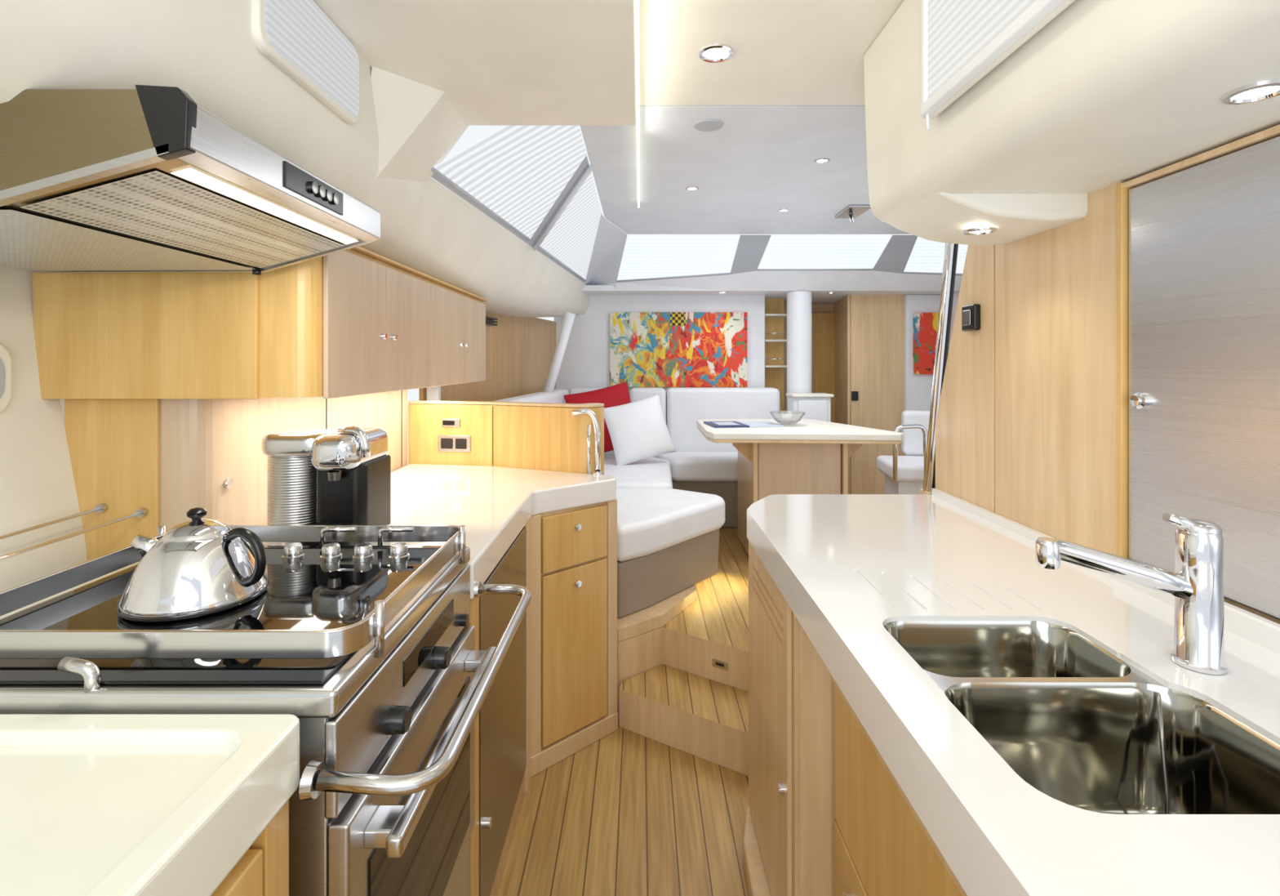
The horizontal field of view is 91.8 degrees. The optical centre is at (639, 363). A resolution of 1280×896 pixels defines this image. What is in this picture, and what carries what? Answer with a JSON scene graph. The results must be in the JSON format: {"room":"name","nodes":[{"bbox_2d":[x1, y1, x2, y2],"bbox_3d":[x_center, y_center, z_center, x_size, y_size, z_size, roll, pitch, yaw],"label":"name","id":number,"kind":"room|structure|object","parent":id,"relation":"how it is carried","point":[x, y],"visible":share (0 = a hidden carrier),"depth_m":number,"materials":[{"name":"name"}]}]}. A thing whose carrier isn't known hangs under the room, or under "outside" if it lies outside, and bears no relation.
{"room":"ship interior","nodes":[
{"label":"ship interior","id":0,"kind":"room"},
{"bbox_2d":[0,264,86,591],"bbox_3d":[-1.282,0.570,0.500,0.125,1.620,1.800,0,0,0],"label":"wall","id":1,"kind":"structure","parent":0,"point":[37,484],"depth_m":1.32,"materials":[{"name":"beige paint"}]},
{"bbox_2d":[0,342,12,413],"bbox_3d":[-1.306,0.030,1.192,0.033,0.160,0.185,0,0,0],"label":"porthole","id":2,"kind":"object","parent":1,"relation":"attached to","point":[6,359],"visible":1,"depth_m":1.26,"materials":[{"name":"beige plastic"}]},
{"bbox_2d":[0,84,380,275],"bbox_3d":[-0.904,-0.261,1.031,0.732,0.153,0.562,0,0,0],"label":"range hood","id":3,"kind":"object","parent":1,"relation":"attached to","point":[145,178],"visible":1,"depth_m":0.86,"materials":[{"name":"metal"}]},
{"bbox_2d":[0,0,423,257],"bbox_3d":[-1.018,-0.480,0.730,0.765,0.480,2.260,0,0,0],"label":"ceiling","id":4,"kind":"structure","parent":1,"relation":"attached to","point":[207,50],"depth_m":0.94,"materials":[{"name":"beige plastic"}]},
{"bbox_2d":[251,0,359,124],"bbox_3d":[-0.635,-0.610,1.205,0.019,0.170,0.370,0,0,0],"label":"reveal","id":5,"kind":"object","parent":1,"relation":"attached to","point":[260,39],"visible":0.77,"depth_m":1.10,"materials":[{"name":"beige plastic"}]},
{"bbox_2d":[264,0,359,116],"bbox_3d":[-0.625,-0.614,1.205,0.006,0.152,0.340,0,0,0],"label":"blind","id":6,"kind":"object","parent":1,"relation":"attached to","point":[300,31],"visible":1,"depth_m":1.19,"materials":[{"name":"grey fabric"}]},
{"bbox_2d":[59,389,407,560],"bbox_3d":[-1.175,0.430,2.034,0.370,0.700,1.268,0,0,0],"label":"wall","id":7,"kind":"structure","parent":0,"point":[167,458],"depth_m":1.41,"materials":[{"name":"brown wood"}]},
{"bbox_2d":[0,502,146,559],"bbox_3d":[-1.165,0.335,0.999,0.110,0.039,0.798,0,0,0],"label":"rods","id":8,"kind":"object","parent":7,"relation":"attached to","point":[100,508],"visible":1,"depth_m":1.25,"materials":[{"name":"silver metal"}]},
{"bbox_2d":[312,0,635,124],"bbox_3d":[-0.336,-0.755,0.715,0.648,0.110,2.230,0,0,0],"label":"ceiling","id":9,"kind":"structure","parent":0,"point":[498,62],"depth_m":1.40,"materials":[{"name":"beige paint"}]},
{"bbox_2d":[370,66,469,181],"bbox_3d":[-0.600,-0.549,1.680,0.200,0.309,0.440,0,0,0],"label":"trim","id":10,"kind":"structure","parent":9,"relation":"attached to","point":[418,124],"depth_m":1.57,"materials":[{"name":"beige paint"}]},
{"bbox_2d":[634,0,639,119],"bbox_3d":[-0.006,-0.762,0.765,0.009,0.085,2.130,0,0,0],"label":"strip light","id":11,"kind":"object","parent":9,"relation":"in","point":[636,2],"visible":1,"depth_m":1.44,"materials":[{"name":"beige plastic"}]},
{"bbox_2d":[418,311,555,400],"bbox_3d":[-0.830,0.382,3.808,0.020,1.404,1.934,0,0,11],"label":"wall","id":12,"kind":"structure","parent":0,"point":[520,351],"depth_m":3.87,"materials":[{"name":"brown wood"}]},
{"bbox_2d":[32,245,488,399],"bbox_3d":[-1.028,-0.106,2.109,0.665,0.372,1.502,0,0,0],"label":"upper cabinet","id":13,"kind":"object","parent":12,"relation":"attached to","point":[358,320],"visible":0.91,"depth_m":1.36,"materials":[{"name":"brown wood"}]},
{"bbox_2d":[426,386,440,400],"bbox_3d":[-0.958,-0.020,2.880,0.055,0.400,0.040,0,0,0],"label":"trim","id":14,"kind":"structure","parent":12,"relation":"attached to","point":[433,393],"depth_m":2.86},
{"bbox_2d":[385,177,590,317],"bbox_3d":[-0.836,-0.425,3.312,0.665,0.290,2.974,0,0,6],"label":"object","id":15,"kind":"structure","parent":12,"relation":"attached to","point":[450,241],"depth_m":2.55,"materials":[{"name":"beige paint"}]},
{"bbox_2d":[485,316,497,325],"bbox_3d":[-0.880,-0.241,3.408,0.020,0.042,0.428,0,0,11],"label":"air vent","id":16,"kind":"object","parent":12,"relation":"in","point":[486,317],"visible":0.36,"depth_m":3.54,"materials":[{"name":"black plastic"}]},
{"bbox_2d":[496,717,749,895],"bbox_3d":[-0.075,1.405,1.025,2.750,0.050,2.850,0,0,0],"label":"floor","id":17,"kind":"structure","parent":0,"point":[628,812],"depth_m":1.85,"materials":[{"name":"brown wood"}]},
{"bbox_2d":[0,560,299,895],"bbox_3d":[-0.806,0.895,0.698,0.828,0.970,1.395,0,0,0],"label":"kitchen counter","id":18,"kind":"object","parent":17,"relation":"on","point":[91,804],"depth_m":0.62,"materials":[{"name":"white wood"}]},
{"bbox_2d":[0,560,139,617],"bbox_3d":[-1.103,0.470,1.065,0.215,0.060,0.660,0,0,0],"label":"shelf","id":19,"kind":"object","parent":18,"relation":"attached to","point":[1,616],"depth_m":1.20,"materials":[{"name":"silver metal"}]},
{"bbox_2d":[0,713,299,895],"bbox_3d":[-0.806,0.450,0.365,0.828,0.080,0.730,0,0,0],"label":"countertop","id":20,"kind":"structure","parent":18,"relation":"on","point":[91,804],"depth_m":0.61,"materials":[{"name":"white stone"}]},
{"bbox_2d":[0,524,495,895],"bbox_3d":[-0.640,0.855,1.034,0.689,1.050,0.592,0,0,0],"label":"stove","id":21,"kind":"object","parent":17,"relation":"on","point":[371,648],"visible":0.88,"depth_m":0.89,"materials":[{"name":"metal"}]},
{"bbox_2d":[115,506,268,622],"bbox_3d":[-0.725,0.310,1.015,0.202,0.149,0.202,0,0,41],"label":"kettle","id":22,"kind":"object","parent":21,"relation":"on","point":[199,567],"visible":1,"depth_m":0.96,"materials":[{"name":"silver metal"}]},
{"bbox_2d":[327,625,495,895],"bbox_3d":[-0.337,0.767,1.032,0.082,0.425,0.575,0,0,0],"label":"oven","id":23,"kind":"object","parent":21,"relation":"in","point":[412,844],"depth_m":0.97,"materials":[{"name":"metal"}]},
{"bbox_2d":[247,463,617,895],"bbox_3d":[-0.536,0.905,2.003,0.907,0.950,1.331,0,0,0],"label":"kitchen counter","id":24,"kind":"object","parent":17,"relation":"on","point":[570,519],"depth_m":2.16,"materials":[{"name":"brown wood"}]},
{"bbox_2d":[261,426,391,545],"bbox_3d":[-0.775,0.289,1.530,0.275,0.280,0.260,0,0,0],"label":"coffee machine","id":25,"kind":"object","parent":24,"relation":"on","point":[341,476],"visible":0.84,"depth_m":1.47,"materials":[{"name":"metal"}]},
{"bbox_2d":[300,523,359,545],"bbox_3d":[-0.719,0.404,1.440,0.112,0.050,0.080,0,0,0],"label":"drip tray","id":26,"kind":"object","parent":25,"relation":"on","point":[303,543],"depth_m":1.42,"materials":[{"name":"silver metal"}]},
{"bbox_2d":[298,580,531,800],"bbox_3d":[-0.308,0.489,1.041,0.156,0.048,0.678,0,0,0],"label":"rail","id":27,"kind":"object","parent":24,"relation":"attached to","point":[315,779],"visible":1,"depth_m":0.74,"materials":[{"name":"metal"}]},
{"bbox_2d":[247,463,616,599],"bbox_3d":[-0.540,0.471,2.003,0.901,0.082,1.331,0,0,0],"label":"countertop","id":28,"kind":"structure","parent":24,"relation":"on","point":[494,504],"depth_m":2.05,"materials":[{"name":"white stone"}]},
{"bbox_2d":[479,526,526,895],"bbox_3d":[-0.368,0.950,1.698,0.036,0.859,0.575,0,0,0],"label":"door","id":29,"kind":"structure","parent":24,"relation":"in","point":[503,711],"depth_m":1.63,"materials":[{"name":"wood"}]},
{"bbox_2d":[572,408,602,474],"bbox_3d":[-0.205,0.302,2.415,0.119,0.254,0.040,0,0,0],"label":"grab rail","id":30,"kind":"object","parent":24,"relation":"on","point":[584,411],"visible":1,"depth_m":2.41,"materials":[{"name":"silver metal"}]},
{"bbox_2d":[618,663,748,775],"bbox_3d":[0.454,1.307,2.258,1.089,0.144,0.400,0,0,13],"label":"stair step","id":31,"kind":"structure","parent":17,"relation":"on","point":[706,718],"depth_m":2.25,"materials":[{"name":"brown wood"}]},
{"bbox_2d":[742,488,1279,895],"bbox_3d":[0.625,0.886,1.020,0.689,0.988,2.040,0,0,0],"label":"countertop","id":32,"kind":"structure","parent":17,"relation":"on","point":[865,778],"depth_m":1.07,"materials":[{"name":"white stone"}]},
{"bbox_2d":[884,620,1279,813],"bbox_3d":[0.565,0.529,0.825,0.340,0.182,0.466,0,0,0],"label":"double sink","id":33,"kind":"object","parent":32,"relation":"in","point":[1086,728],"visible":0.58,"depth_m":0.84,"materials":[{"name":"metal"}]},
{"bbox_2d":[1035,512,1228,674],"bbox_3d":[0.702,0.320,0.885,0.252,0.218,0.062,0,0,0],"label":"kitchen faucet","id":34,"kind":"object","parent":32,"relation":"on","point":[1196,584],"visible":1,"depth_m":0.87,"materials":[{"name":"silver metal"}]},
{"bbox_2d":[553,295,764,392],"bbox_3d":[0.147,0.282,4.775,1.615,1.605,0.050,0,0,0],"label":"wall","id":35,"kind":"structure","parent":0,"point":[585,362],"depth_m":4.75,"materials":[{"name":"white paint"}]},
{"bbox_2d":[431,172,528,243],"bbox_3d":[-0.579,-0.576,2.399,0.022,0.012,1.105,0,0,6],"label":"sill","id":36,"kind":"structure","parent":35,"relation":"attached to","point":[434,175],"depth_m":2.24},
{"bbox_2d":[537,247,585,282],"bbox_3d":[-0.451,-0.576,3.759,0.018,0.012,1.328,0,0,5],"label":"sill","id":37,"kind":"structure","parent":35,"relation":"attached to","point":[540,251],"depth_m":3.58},
{"bbox_2d":[609,311,746,386],"bbox_3d":[0.293,-0.105,4.731,1.045,0.570,0.036,0,0,0],"label":"painting","id":38,"kind":"object","parent":35,"relation":"attached to","point":[647,348],"visible":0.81,"depth_m":4.71},
{"bbox_2d":[582,284,959,303],"bbox_3d":[1.090,-0.540,5.020,3.020,0.040,1.160,0,0,0],"label":"ledge","id":39,"kind":"object","parent":35,"relation":"attached to","point":[817,296],"visible":0.29,"depth_m":4.62,"materials":[{"name":"white paint"}]},
{"bbox_2d":[598,270,962,290],"bbox_3d":[1.106,-0.581,4.388,2.988,0.122,0.244,0,0,3],"label":"window ledge","id":40,"kind":"object","parent":39,"relation":"attached to","point":[757,280],"visible":0.75,"depth_m":4.38,"materials":[{"name":"white paint"}]},
{"bbox_2d":[616,273,729,282],"bbox_3d":[0.229,-0.601,4.358,0.801,0.053,0.018,0,0,6],"label":"sill","id":41,"kind":"structure","parent":40,"relation":"attached to","point":[728,273],"depth_m":4.37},
{"bbox_2d":[431,155,962,284],"bbox_3d":[0.923,-0.685,3.455,3.611,0.269,2.629,0,0,-10],"label":"window","id":42,"kind":"structure","parent":40,"relation":"attached to","point":[608,248],"depth_m":4.03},
{"bbox_2d":[433,124,586,238],"bbox_3d":[-0.416,-0.701,2.377,0.411,0.238,1.094,0,0,0],"label":"blind","id":43,"kind":"object","parent":42,"relation":"attached to","point":[518,172],"visible":0.8,"depth_m":2.19,"materials":[{"name":"grey fabric"}]},
{"bbox_2d":[539,172,601,279],"bbox_3d":[-0.357,-0.701,3.514,0.294,0.238,1.708,0,0,0],"label":"blind","id":44,"kind":"object","parent":42,"relation":"attached to","point":[571,240],"visible":1,"depth_m":3.28,"materials":[{"name":"grey"}]},
{"bbox_2d":[617,235,740,279],"bbox_3d":[0.237,-0.701,4.168,0.802,0.232,0.446,0,0,0],"label":"blind","id":45,"kind":"object","parent":42,"relation":"attached to","point":[645,256],"visible":1,"depth_m":4.13,"materials":[{"name":"grey"}]},
{"bbox_2d":[757,235,892,268],"bbox_3d":[1.207,-0.732,4.106,0.801,0.170,0.322,0,0,0],"label":"blind","id":46,"kind":"object","parent":42,"relation":"attached to","point":[781,251],"visible":1,"depth_m":4.10,"materials":[{"name":"grey fabric"}]},
{"bbox_2d":[903,235,968,273],"bbox_3d":[2.185,-0.715,4.139,0.830,0.204,0.389,0,0,0],"label":"blind","id":47,"kind":"object","parent":42,"relation":"attached to","point":[926,255],"visible":0.2,"depth_m":4.15,"materials":[{"name":"grey fabric"}]},
{"bbox_2d":[617,527,748,717],"bbox_3d":[0.650,1.232,3.971,3.900,0.293,3.258,0,0,0],"label":"step","id":48,"kind":"structure","parent":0,"point":[715,624],"depth_m":2.53,"materials":[{"name":"brown wood"}]},
{"bbox_2d":[408,400,604,474],"bbox_3d":[-0.578,0.621,2.591,0.880,0.918,0.115,0,0,14],"label":"divider","id":49,"kind":"object","parent":48,"relation":"on","point":[541,436],"visible":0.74,"depth_m":2.58,"materials":[{"name":"brown wood"}]},
{"bbox_2d":[440,418,460,426],"bbox_3d":[-0.806,0.253,2.638,0.085,0.035,0.008,0,0,9],"label":"control display","id":50,"kind":"object","parent":49,"relation":"attached to","point":[444,422],"visible":1,"depth_m":2.63,"materials":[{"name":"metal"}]},
{"bbox_2d":[437,435,470,452],"bbox_3d":[-0.791,0.340,2.635,0.147,0.070,0.009,0,0,9],"label":"wall socket","id":51,"kind":"object","parent":49,"relation":"attached to","point":[445,442],"visible":1,"depth_m":2.63,"materials":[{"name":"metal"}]},
{"bbox_2d":[440,437,453,448],"bbox_3d":[-0.821,0.340,2.640,0.054,0.044,0.009,0,0,9],"label":"outlet","id":52,"kind":"object","parent":51,"relation":"attached to","point":[446,442],"depth_m":2.64,"materials":[{"name":"black plastic"}]},
{"bbox_2d":[455,438,466,448],"bbox_3d":[-0.758,0.340,2.630,0.050,0.044,0.009,0,0,9],"label":"outlet","id":53,"kind":"object","parent":51,"relation":"attached to","point":[460,443],"depth_m":2.63,"materials":[{"name":"black plastic"}]},
{"bbox_2d":[494,386,780,641],"bbox_3d":[0.136,0.632,3.558,1.767,0.904,2.285,0,0,0],"label":"sofa","id":54,"kind":"object","parent":48,"relation":"on","point":[673,507],"visible":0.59,"depth_m":3.02,"materials":[{"name":"white leather"}]},
{"bbox_2d":[542,311,575,392],"bbox_3d":[-0.520,-0.045,3.950,0.222,0.568,0.062,0,0,0],"label":"pillar","id":55,"kind":"structure","parent":54,"relation":"on","point":[569,317],"depth_m":3.92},
{"bbox_2d":[564,381,631,452],"bbox_3d":[-0.245,0.380,4.170,0.526,0.510,0.164,0,0,-12],"label":"throw pillow","id":56,"kind":"object","parent":54,"relation":"on","point":[617,394],"visible":0.32,"depth_m":4.16,"materials":[{"name":"red fabric"}]},
{"bbox_2d":[604,394,675,465],"bbox_3d":[-0.010,0.425,3.960,0.466,0.447,0.170,0,0,-10],"label":"throw pillow","id":57,"kind":"object","parent":54,"relation":"on","point":[638,430],"visible":0.96,"depth_m":3.91,"materials":[{"name":"white fabric"}]},
{"bbox_2d":[616,488,724,561],"bbox_3d":[-0.066,0.730,2.882,0.969,0.150,0.795,0,0,0],"label":"cushion","id":58,"kind":"object","parent":54,"relation":"on","point":[651,522],"depth_m":2.77,"materials":[{"name":"white leather"}]},
{"bbox_2d":[712,657,728,670],"bbox_3d":[0.309,1.164,2.400,0.067,0.032,0.006,0,0,34],"label":"latch","id":59,"kind":"object","parent":48,"relation":"attached to","point":[720,664],"depth_m":2.40,"materials":[{"name":"metal"}]},
{"bbox_2d":[764,298,786,410],"bbox_3d":[1.062,0.280,4.910,0.195,1.600,0.220,0,0,0],"label":"wall shelves","id":60,"kind":"object","parent":48,"relation":"on","point":[775,315],"visible":0.49,"depth_m":5.00,"materials":[{"name":"brown wood"}]},
{"bbox_2d":[786,290,811,410],"bbox_3d":[1.160,0.283,4.520,0.176,1.602,0.176,0,0,0],"label":"pillar","id":61,"kind":"structure","parent":48,"relation":"on","point":[798,302],"depth_m":4.45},
{"bbox_2d":[696,418,903,555],"bbox_3d":[0.862,0.722,3.595,1.014,0.724,0.870,0,0,0],"label":"table","id":62,"kind":"object","parent":48,"relation":"on","point":[807,455],"visible":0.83,"depth_m":3.36,"materials":[{"name":"beige plastic"}]},
{"bbox_2d":[703,421,784,427],"bbox_3d":[0.600,0.354,3.630,0.401,0.010,0.284,0,0,-7],"label":"magazine","id":63,"kind":"object","parent":62,"relation":"on","point":[714,424],"visible":1,"depth_m":3.57,"materials":[{"name":"paper"}]},
{"bbox_2d":[768,410,805,424],"bbox_3d":[0.860,0.319,3.620,0.210,0.071,0.210,0,0,0],"label":"glass bowl","id":64,"kind":"object","parent":62,"relation":"on","point":[783,417],"visible":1,"depth_m":3.56,"materials":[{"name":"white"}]},
{"bbox_2d":[786,392,833,422],"bbox_3d":[1.180,0.647,4.322,0.280,0.874,0.205,0,0,0],"label":"locker","id":65,"kind":"object","parent":48,"relation":"on","point":[816,406],"visible":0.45,"depth_m":4.24,"materials":[{"name":"beige plastic"}]},
{"bbox_2d":[876,409,929,493],"bbox_3d":[1.695,0.692,3.718,0.460,0.784,0.567,0,0,10],"label":"chair","id":66,"kind":"object","parent":48,"relation":"on","point":[904,474],"visible":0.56,"depth_m":3.69,"materials":[{"name":"white leather"}]},
{"bbox_2d":[579,105,911,234],"bbox_3d":[1.245,-0.843,2.870,2.910,0.045,2.140,0,0,0],"label":"ceiling","id":67,"kind":"structure","parent":0,"point":[760,162],"depth_m":2.65,"materials":[{"name":"white paint"}]},
{"bbox_2d":[635,119,639,207],"bbox_3d":[-0.007,-0.804,2.495,0.010,0.029,1.310,0,0,0],"label":"strip light","id":68,"kind":"object","parent":67,"relation":"in","point":[637,120],"visible":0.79,"depth_m":2.41,"materials":[{"name":"beige plastic"}]},
{"bbox_2d":[685,186,698,191],"bbox_3d":[0.244,-0.817,2.900,0.061,0.006,0.061,0,0,0],"label":"recessed light","id":69,"kind":"object","parent":67,"relation":"in","point":[690,188],"depth_m":2.90,"materials":[{"name":"white metal"}]},
{"bbox_2d":[693,118,724,131],"bbox_3d":[0.235,-0.817,2.130,0.104,0.006,0.104,0,0,0],"label":"ceiling speaker","id":70,"kind":"object","parent":67,"relation":"in","point":[707,124],"depth_m":2.12},
{"bbox_2d":[777,208,789,212],"bbox_3d":[0.768,-0.817,3.315,0.061,0.006,0.061,0,0,0],"label":"recessed light","id":71,"kind":"object","parent":67,"relation":"in","point":[784,210],"depth_m":3.32,"materials":[{"name":"white metal"}]},
{"bbox_2d":[814,157,830,163],"bbox_3d":[0.734,-0.817,2.500,0.061,0.006,0.061,0,0,0],"label":"recessed light","id":72,"kind":"object","parent":67,"relation":"in","point":[820,160],"depth_m":2.50,"materials":[{"name":"white metal"}]},
{"bbox_2d":[834,204,871,222],"bbox_3d":[1.140,-0.801,3.326,0.120,0.038,0.253,0,0,0],"label":"handle","id":73,"kind":"object","parent":67,"relation":"attached to","point":[851,211],"visible":0.87,"depth_m":3.28,"materials":[{"name":"metal"}]},
{"bbox_2d":[920,242,958,498],"bbox_3d":[1.024,0.132,2.087,0.139,1.904,0.065,0,0,0],"label":"pole","id":74,"kind":"object","parent":67,"relation":"attached to","point":[950,256],"visible":0.31,"depth_m":2.08,"materials":[{"name":"silver metal"}]},
{"bbox_2d":[639,0,903,105],"bbox_3d":[0.640,-0.840,0.788,1.320,0.040,2.375,0,0,0],"label":"ceiling","id":75,"kind":"structure","parent":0,"point":[786,52],"depth_m":1.63,"materials":[{"name":"beige paint"}]},
{"bbox_2d":[698,43,733,62],"bbox_3d":[0.200,-0.817,1.636,0.092,0.006,0.092,0,0,0],"label":"recessed light","id":76,"kind":"object","parent":75,"relation":"in","point":[715,52],"depth_m":1.63,"materials":[{"name":"silver metal"}]},
{"bbox_2d":[783,303,833,410],"bbox_3d":[1.750,0.282,5.475,1.700,1.605,0.050,0,0,0],"label":"wall","id":77,"kind":"structure","parent":0,"point":[815,308],"depth_m":5.45,"materials":[{"name":"brown wood"}]},
{"bbox_2d":[833,294,850,493],"bbox_3d":[1.650,0.282,5.087,0.020,1.604,0.740,0,0,9],"label":"wall","id":78,"kind":"structure","parent":0,"point":[842,308],"depth_m":4.94,"materials":[{"name":"brown wood"}]},
{"bbox_2d":[849,294,903,493],"bbox_3d":[1.800,0.282,4.720,0.400,1.605,0.040,0,0,0],"label":"wall","id":79,"kind":"structure","parent":0,"point":[877,321],"depth_m":4.70,"materials":[{"name":"brown wood"}]},
{"bbox_2d":[851,391,857,399],"bbox_3d":[1.625,0.245,4.692,0.050,0.070,0.015,0,0,0],"label":"light switch","id":80,"kind":"object","parent":79,"relation":"attached to","point":[854,393],"visible":1,"depth_m":4.68,"materials":[{"name":"black plastic"}]},
{"bbox_2d":[903,293,940,456],"bbox_3d":[2.150,0.282,4.700,0.300,1.605,0.080,0,0,0],"label":"wall panel","id":81,"kind":"object","parent":79,"relation":"attached to","point":[917,388],"depth_m":4.66,"materials":[{"name":"white paint"}]},
{"bbox_2d":[913,312,938,373],"bbox_3d":[2.170,-0.150,4.644,0.240,0.460,0.029,0,0,0],"label":"painting","id":82,"kind":"object","parent":79,"relation":"attached to","point":[925,324],"visible":0.56,"depth_m":4.63},
{"bbox_2d":[948,290,959,349],"bbox_3d":[2.325,0.133,3.600,0.050,1.905,2.400,0,0,0],"label":"wall","id":83,"kind":"structure","parent":0,"point":[956,294],"depth_m":4.55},
{"bbox_2d":[902,272,962,275],"bbox_3d":[2.212,-0.619,4.322,0.778,0.028,0.016,0,0,-3],"label":"sill","id":84,"kind":"structure","parent":83,"relation":"attached to","point":[903,273],"depth_m":4.32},
{"bbox_2d":[995,181,1279,623],"bbox_3d":[0.985,0.500,0.699,0.030,1.760,1.997,0,0,0],"label":"wall","id":85,"kind":"structure","parent":0,"point":[1055,288],"depth_m":1.43,"materials":[{"name":"brown wood"}]},
{"bbox_2d":[963,226,996,235],"bbox_3d":[0.800,-0.311,1.460,0.069,0.006,0.069,0,0,0],"label":"recessed light","id":86,"kind":"object","parent":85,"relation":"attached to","point":[979,230],"visible":1,"depth_m":1.46,"materials":[{"name":"silver metal"}]},
{"bbox_2d":[884,191,1087,245],"bbox_3d":[0.811,-0.347,1.498,0.357,0.075,0.307,0,0,0],"label":"trim","id":87,"kind":"structure","parent":85,"relation":"attached to","point":[942,217],"depth_m":1.39,"materials":[{"name":"beige paint"}]},
{"bbox_2d":[921,0,1075,119],"bbox_3d":[0.580,-0.651,0.780,0.028,0.318,0.960,0,0,0],"label":"reveal","id":88,"kind":"object","parent":85,"relation":"attached to","point":[1064,4],"depth_m":1.14,"materials":[{"name":"beige plastic"}]},
{"bbox_2d":[920,0,1065,130],"bbox_3d":[0.570,-0.488,0.770,0.020,0.056,0.940,0,0,0],"label":"window","id":89,"kind":"structure","parent":88,"relation":"attached to","point":[927,113],"depth_m":1.00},
{"bbox_2d":[928,0,1035,98],"bbox_3d":[0.576,-0.662,0.767,0.006,0.295,0.935,0,0,0],"label":"blind","id":90,"kind":"object","parent":89,"relation":"attached to","point":[958,30],"visible":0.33,"depth_m":1.11,"materials":[{"name":"grey fabric"}]},
{"bbox_2d":[932,488,1111,575],"bbox_3d":[0.962,0.419,1.635,0.014,0.022,0.790,0,0,0],"label":"backsplash","id":91,"kind":"structure","parent":85,"relation":"attached to","point":[1028,532],"depth_m":1.69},
{"bbox_2d":[863,0,1279,222],"bbox_3d":[0.856,-0.594,0.625,0.528,0.452,2.050,0,0,0],"label":"ceiling","id":92,"kind":"structure","parent":85,"relation":"attached to","point":[1105,93],"depth_m":0.98,"materials":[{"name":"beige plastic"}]},
{"bbox_2d":[1112,575,1279,654],"bbox_3d":[0.954,0.411,0.620,0.017,0.038,1.240,0,0,0],"label":"backsplash","id":93,"kind":"structure","parent":85,"relation":"attached to","point":[1260,630],"depth_m":0.97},
{"bbox_2d":[1123,124,1279,187],"bbox_3d":[0.983,-0.356,0.476,0.034,0.012,1.553,0,0,0],"label":"door frame","id":94,"kind":"structure","parent":85,"relation":"attached to","point":[1273,131],"depth_m":1.06,"materials":[{"name":"brown wood"}]},
{"bbox_2d":[1128,135,1279,618],"bbox_3d":[0.982,0.021,0.668,0.020,0.737,1.136,0,0,0],"label":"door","id":95,"kind":"structure","parent":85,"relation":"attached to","point":[1204,238],"depth_m":1.06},
{"bbox_2d":[1129,391,1149,408],"bbox_3d":[0.964,0.072,1.200,0.017,0.032,0.032,0,0,0],"label":"knob","id":96,"kind":"object","parent":95,"relation":"attached to","point":[1140,400],"visible":1,"depth_m":1.19,"materials":[{"name":"silver metal"}]},
{"bbox_2d":[1221,78,1279,104],"bbox_3d":[0.831,-0.365,0.836,0.069,0.006,0.069,0,0,0],"label":"recessed light","id":97,"kind":"object","parent":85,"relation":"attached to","point":[1265,89],"visible":1,"depth_m":0.84,"materials":[{"name":"silver metal"}]},
{"bbox_3d":[1.020,0.490,0.865,0.040,1.780,2.330,0,0,0],"label":"backing","id":98,"kind":"object","parent":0,"visible":0},
{"bbox_2d":[935,244,995,512],"bbox_3d":[0.985,0.024,1.871,0.030,0.807,0.337,0,0,0],"label":"panel","id":99,"kind":"object","parent":98,"relation":"attached to","point":[965,422],"visible":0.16,"depth_m":1.81,"materials":[{"name":"brown wood"}]},
{"bbox_2d":[961,303,980,331],"bbox_3d":[0.958,-0.133,1.800,0.025,0.075,0.070,0,0,0],"label":"light switch","id":100,"kind":"object","parent":99,"relation":"attached to","point":[971,313],"visible":1,"depth_m":1.78,"materials":[{"name":"black plastic"}]},
{"bbox_2d":[1116,182,1132,559],"bbox_3d":[0.981,0.033,1.246,0.038,0.789,0.013,0,0,0],"label":"door frame","id":101,"kind":"structure","parent":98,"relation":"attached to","point":[1122,193],"depth_m":1.24,"materials":[{"name":"brown wood"}]},
{"bbox_3d":[1.445,0.301,5.395,0.030,1.563,0.050,0,0,0],"label":"frame","id":102,"kind":"object","parent":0,"visible":0},
{"bbox_2d":[811,312,834,422],"bbox_3d":[1.580,0.322,5.395,0.240,1.523,0.030,0,0,0],"label":"leaf","id":103,"kind":"object","parent":102,"relation":"attached to","point":[822,323],"visible":0.26,"depth_m":5.38,"materials":[{"name":"brown wood"}]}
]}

